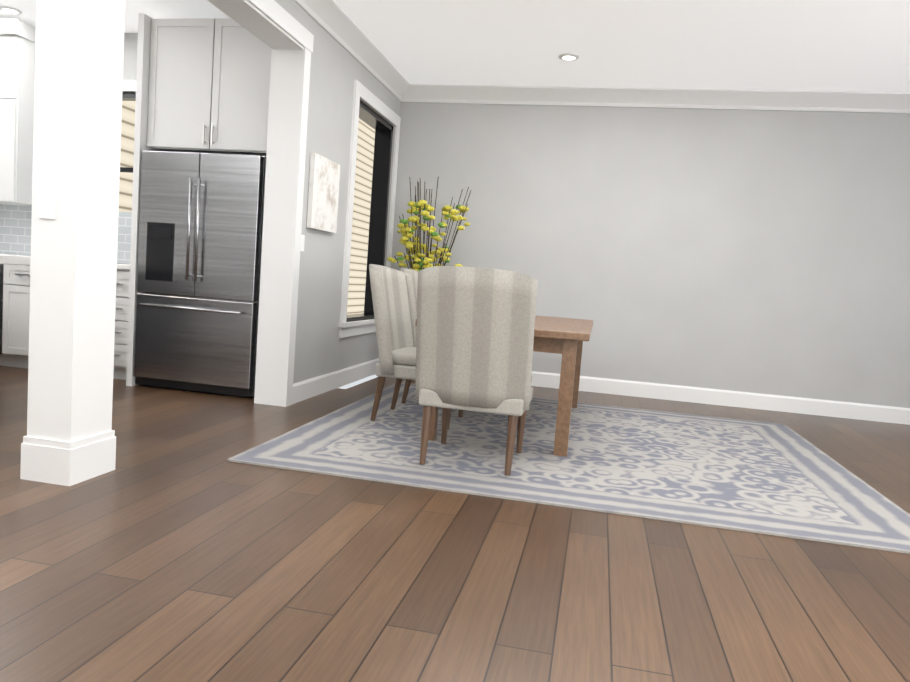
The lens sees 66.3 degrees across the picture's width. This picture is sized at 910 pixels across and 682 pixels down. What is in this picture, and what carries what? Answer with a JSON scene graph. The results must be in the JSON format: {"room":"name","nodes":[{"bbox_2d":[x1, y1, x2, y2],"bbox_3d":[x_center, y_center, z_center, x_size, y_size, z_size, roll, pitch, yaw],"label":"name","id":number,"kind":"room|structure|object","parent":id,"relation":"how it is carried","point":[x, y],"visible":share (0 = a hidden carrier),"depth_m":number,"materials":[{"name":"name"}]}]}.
{"room":"dining room","nodes":[
{"label":"dining room","id":0,"kind":"room"},
{"bbox_2d":[122,33,137,92],"bbox_3d":[-3.521,-1.286,6.402,4.840,2.950,0.150,5,5,11],"label":"wall","id":1,"kind":"structure","parent":0,"point":[130,57],"depth_m":6.10,"materials":[{"name":"paint"}]},
{"bbox_2d":[0,18,35,205],"bbox_3d":[-4.183,-2.012,6.220,0.953,1.524,0.353,5,5,11],"label":"upper cabinet","id":2,"kind":"object","parent":1,"relation":"attached to","point":[17,38],"depth_m":6.00,"materials":[{"name":"white wood"}]},
{"bbox_2d":[0,204,131,263],"bbox_3d":[-4.113,-1.259,6.446,3.669,0.920,0.009,5,5,11],"label":"tile backsplash","id":3,"kind":"structure","parent":1,"relation":"attached to","point":[15,229],"depth_m":6.42,"materials":[{"name":"white tile"}]},
{"bbox_2d":[120,92,135,172],"bbox_3d":[-3.028,-1.552,6.285,1.100,1.326,0.100,5,5,11],"label":"kitchen window","id":4,"kind":"structure","parent":1,"relation":"in","point":[126,96],"depth_m":6.21,"materials":[{"name":"black"}]},
{"bbox_2d":[144,16,271,155],"bbox_3d":[-1.748,-1.947,5.545,1.070,0.970,0.683,5,5,11],"label":"upper cabinet","id":5,"kind":"object","parent":1,"relation":"attached to","point":[202,85],"depth_m":5.23,"materials":[{"name":"white wood"}]},
{"bbox_2d":[275,0,400,383],"bbox_3d":[-1.177,-1.019,5.323,0.210,2.950,4.395,5,5,11],"label":"wall","id":6,"kind":"structure","parent":0,"point":[337,69],"depth_m":5.57,"materials":[{"name":"paint"}]},
{"bbox_2d":[307,153,339,232],"bbox_3d":[-1.017,-1.136,5.417,0.036,0.550,0.510,5,5,11],"label":"framed picture","id":7,"kind":"object","parent":6,"relation":"attached to","point":[323,193],"visible":1,"depth_m":5.35},
{"bbox_2d":[292,358,379,403],"bbox_3d":[-0.988,0.321,6.289,0.016,0.150,2.275,5,5,11],"label":"baseboard","id":8,"kind":"structure","parent":6,"relation":"attached to","point":[311,387],"depth_m":5.94,"materials":[{"name":"white wood"}]},
{"bbox_2d":[294,0,409,99],"bbox_3d":[-0.929,-2.391,5.100,0.118,0.150,3.960,5,5,11],"label":"crown molding","id":9,"kind":"structure","parent":6,"relation":"attached to","point":[334,21],"depth_m":5.67,"materials":[{"name":"white wood"}]},
{"bbox_2d":[346,100,392,321],"bbox_3d":[-0.897,-1.172,6.634,0.170,1.966,1.116,5,5,11],"label":"dining room window","id":10,"kind":"structure","parent":6,"relation":"in","point":[381,126],"depth_m":7.10,"materials":[{"name":"black"}]},
{"bbox_2d":[0,365,909,681],"bbox_3d":[-2.572,0.605,3.961,14.400,0.250,7.850,5,5,11],"label":"floor","id":11,"kind":"structure","parent":0,"point":[176,545],"depth_m":2.38,"materials":[{"name":"brown wood"}]},
{"bbox_2d":[0,264,30,368],"bbox_3d":[-3.296,-0.206,6.028,0.860,0.900,0.613,5,5,11],"label":"base cabinet","id":12,"kind":"object","parent":11,"relation":"on","point":[14,279],"depth_m":5.80,"materials":[{"name":"white wood"}]},
{"bbox_2d":[0,254,30,264],"bbox_3d":[-4.038,-0.146,4.343,2.250,0.960,1.300,5,5,11],"label":"countertop","id":13,"kind":"structure","parent":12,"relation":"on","point":[14,259],"depth_m":4.48,"materials":[{"name":"white stone"}]},
{"bbox_2d":[20,0,124,485],"bbox_3d":[-1.649,-0.858,3.050,0.250,2.950,0.290,5,5,11],"label":"column","id":14,"kind":"structure","parent":11,"relation":"on","point":[69,439],"depth_m":3.00,"materials":[{"name":"white"}]},
{"bbox_2d":[113,269,140,384],"bbox_3d":[-2.695,-0.151,5.906,0.489,0.900,0.613,5,5,11],"label":"base cabinet","id":15,"kind":"object","parent":11,"relation":"on","point":[126,279],"depth_m":5.57,"materials":[{"name":"white wood"}]},
{"bbox_2d":[117,263,137,272],"bbox_3d":[-3.900,-0.731,6.108,3.025,0.040,0.633,5,5,11],"label":"countertop","id":16,"kind":"structure","parent":15,"relation":"on","point":[119,266],"depth_m":5.52,"materials":[{"name":"white stone"}]},
{"bbox_2d":[134,150,265,397],"bbox_3d":[-1.901,-0.527,5.591,0.990,1.820,0.776,5,5,11],"label":"fridge","id":17,"kind":"object","parent":11,"relation":"on","point":[199,255],"visible":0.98,"depth_m":5.26,"materials":[{"name":"silver metal"}]},
{"bbox_2d":[387,177,470,382],"bbox_3d":[-0.265,-0.572,6.735,0.751,1.955,0.807,5,5,11],"label":"potted plant","id":18,"kind":"object","parent":11,"relation":"on","point":[418,262],"visible":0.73,"depth_m":6.55,"materials":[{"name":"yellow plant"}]},
{"bbox_2d":[227,384,909,553],"bbox_3d":[0.804,0.658,4.716,3.400,0.011,3.040,5,5,11],"label":"dining rug","id":19,"kind":"object","parent":11,"relation":"on","point":[776,479],"visible":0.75,"depth_m":3.93,"materials":[{"name":"fabric"}]},
{"bbox_2d":[400,268,417,403],"bbox_3d":[-0.104,-0.032,5.616,0.715,1.062,0.618,5,5,11],"label":"dining chair","id":20,"kind":"object","parent":19,"relation":"on","point":[412,277],"visible":0.23,"depth_m":5.35,"materials":[{"name":"beige fabric"}]},
{"bbox_2d":[369,264,462,428],"bbox_3d":[-0.258,0.019,4.883,0.715,1.062,0.618,5,5,11],"label":"dining chair","id":21,"kind":"object","parent":19,"relation":"on","point":[393,324],"visible":0.81,"depth_m":4.72,"materials":[{"name":"beige fabric"}]},
{"bbox_2d":[415,266,537,474],"bbox_3d":[0.133,0.138,3.850,0.618,1.062,0.715,5,5,11],"label":"dining chair","id":22,"kind":"object","parent":19,"relation":"on","point":[475,338],"visible":0.98,"depth_m":3.58,"materials":[{"name":"beige fabric"}]},
{"bbox_2d":[415,315,592,456],"bbox_3d":[0.445,0.215,5.119,1.040,0.747,2.000,5,5,11],"label":"dining table","id":23,"kind":"object","parent":19,"relation":"on","point":[565,337],"visible":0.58,"depth_m":4.15,"materials":[{"name":"brown wood"}]},
{"bbox_2d":[0,0,909,91],"bbox_3d":[-2.333,-2.609,3.684,14.400,0.320,7.850,5,5,11],"label":"ceiling","id":24,"kind":"structure","parent":0,"point":[834,45],"depth_m":5.42,"materials":[{"name":"white paint"}]},
{"bbox_2d":[0,6,22,14],"bbox_3d":[-3.651,-2.714,5.720,0.168,0.013,0.168,1,6,-33],"label":"recessed light","id":25,"kind":"object","parent":24,"relation":"in","point":[8,9],"depth_m":5.70,"materials":[{"name":"white"}]},
{"bbox_2d":[559,53,578,60],"bbox_3d":[0.956,-2.383,5.852,0.168,0.013,0.168,3,5,-15],"label":"recessed light","id":26,"kind":"object","parent":24,"relation":"in","point":[564,56],"depth_m":5.83,"materials":[{"name":"white"}]},
{"bbox_2d":[391,102,909,407],"bbox_3d":[2.361,-0.880,6.765,6.150,2.950,0.150,5,5,11],"label":"wall","id":27,"kind":"structure","parent":0,"point":[760,251],"depth_m":6.70,"materials":[{"name":"paint"}]},
{"bbox_2d":[399,84,909,112],"bbox_3d":[2.437,-2.262,6.514,6.150,0.150,0.118,5,5,11],"label":"crown molding","id":28,"kind":"structure","parent":27,"relation":"attached to","point":[784,100],"depth_m":6.59,"materials":[{"name":"white"}]},
{"bbox_2d":[531,371,909,424],"bbox_3d":[2.241,0.516,6.804,6.150,0.150,0.016,5,5,11],"label":"baseboard","id":29,"kind":"structure","parent":27,"relation":"attached to","point":[899,415],"depth_m":6.70,"materials":[{"name":"white wood"}]},
{"bbox_3d":[-6.587,-1.298,3.885,0.150,2.950,6.320,5,5,11],"label":"wall","id":30,"kind":"structure","parent":0,"visible":0},
{"bbox_2d":[38,189,55,218],"bbox_3d":[-1.727,-0.579,2.947,0.080,0.120,0.007,5,5,11],"label":"switch plate","id":31,"kind":"object","parent":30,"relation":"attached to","point":[47,204],"depth_m":2.94,"materials":[{"name":"white plastic"}]},
{"bbox_2d":[300,235,304,250],"bbox_3d":[-1.129,-0.723,5.142,0.007,0.120,0.070,5,5,11],"label":"switch plate","id":32,"kind":"object","parent":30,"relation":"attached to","point":[302,236],"depth_m":5.15,"materials":[{"name":"white plastic"}]},
{"bbox_3d":[-8.208,-1.411,3.797,3.000,2.950,2.500,5,5,11],"label":"wall","id":33,"kind":"structure","parent":0,"visible":0},
{"bbox_2d":[123,0,313,406],"bbox_3d":[-1.433,-0.796,4.147,0.258,2.670,1.965,5,5,11],"label":"door frame","id":34,"kind":"structure","parent":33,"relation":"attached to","point":[282,33],"depth_m":4.98,"materials":[{"name":"white wood"}]},
{"bbox_2d":[339,80,400,337],"bbox_3d":[-0.770,-1.160,6.608,0.050,2.190,1.360,5,5,11],"label":"window frame","id":35,"kind":"structure","parent":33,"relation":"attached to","point":[352,328],"depth_m":6.10,"materials":[{"name":"white wood"}]},
{"label":"outside","id":36,"kind":"structure","parent":0,"visible":0},
{"bbox_2d":[119,101,374,314],"bbox_3d":[-2.629,-3.334,13.117,0.050,8.000,13.550,5,5,11],"label":"window blinds","id":37,"kind":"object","parent":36,"point":[361,214],"depth_m":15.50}
]}

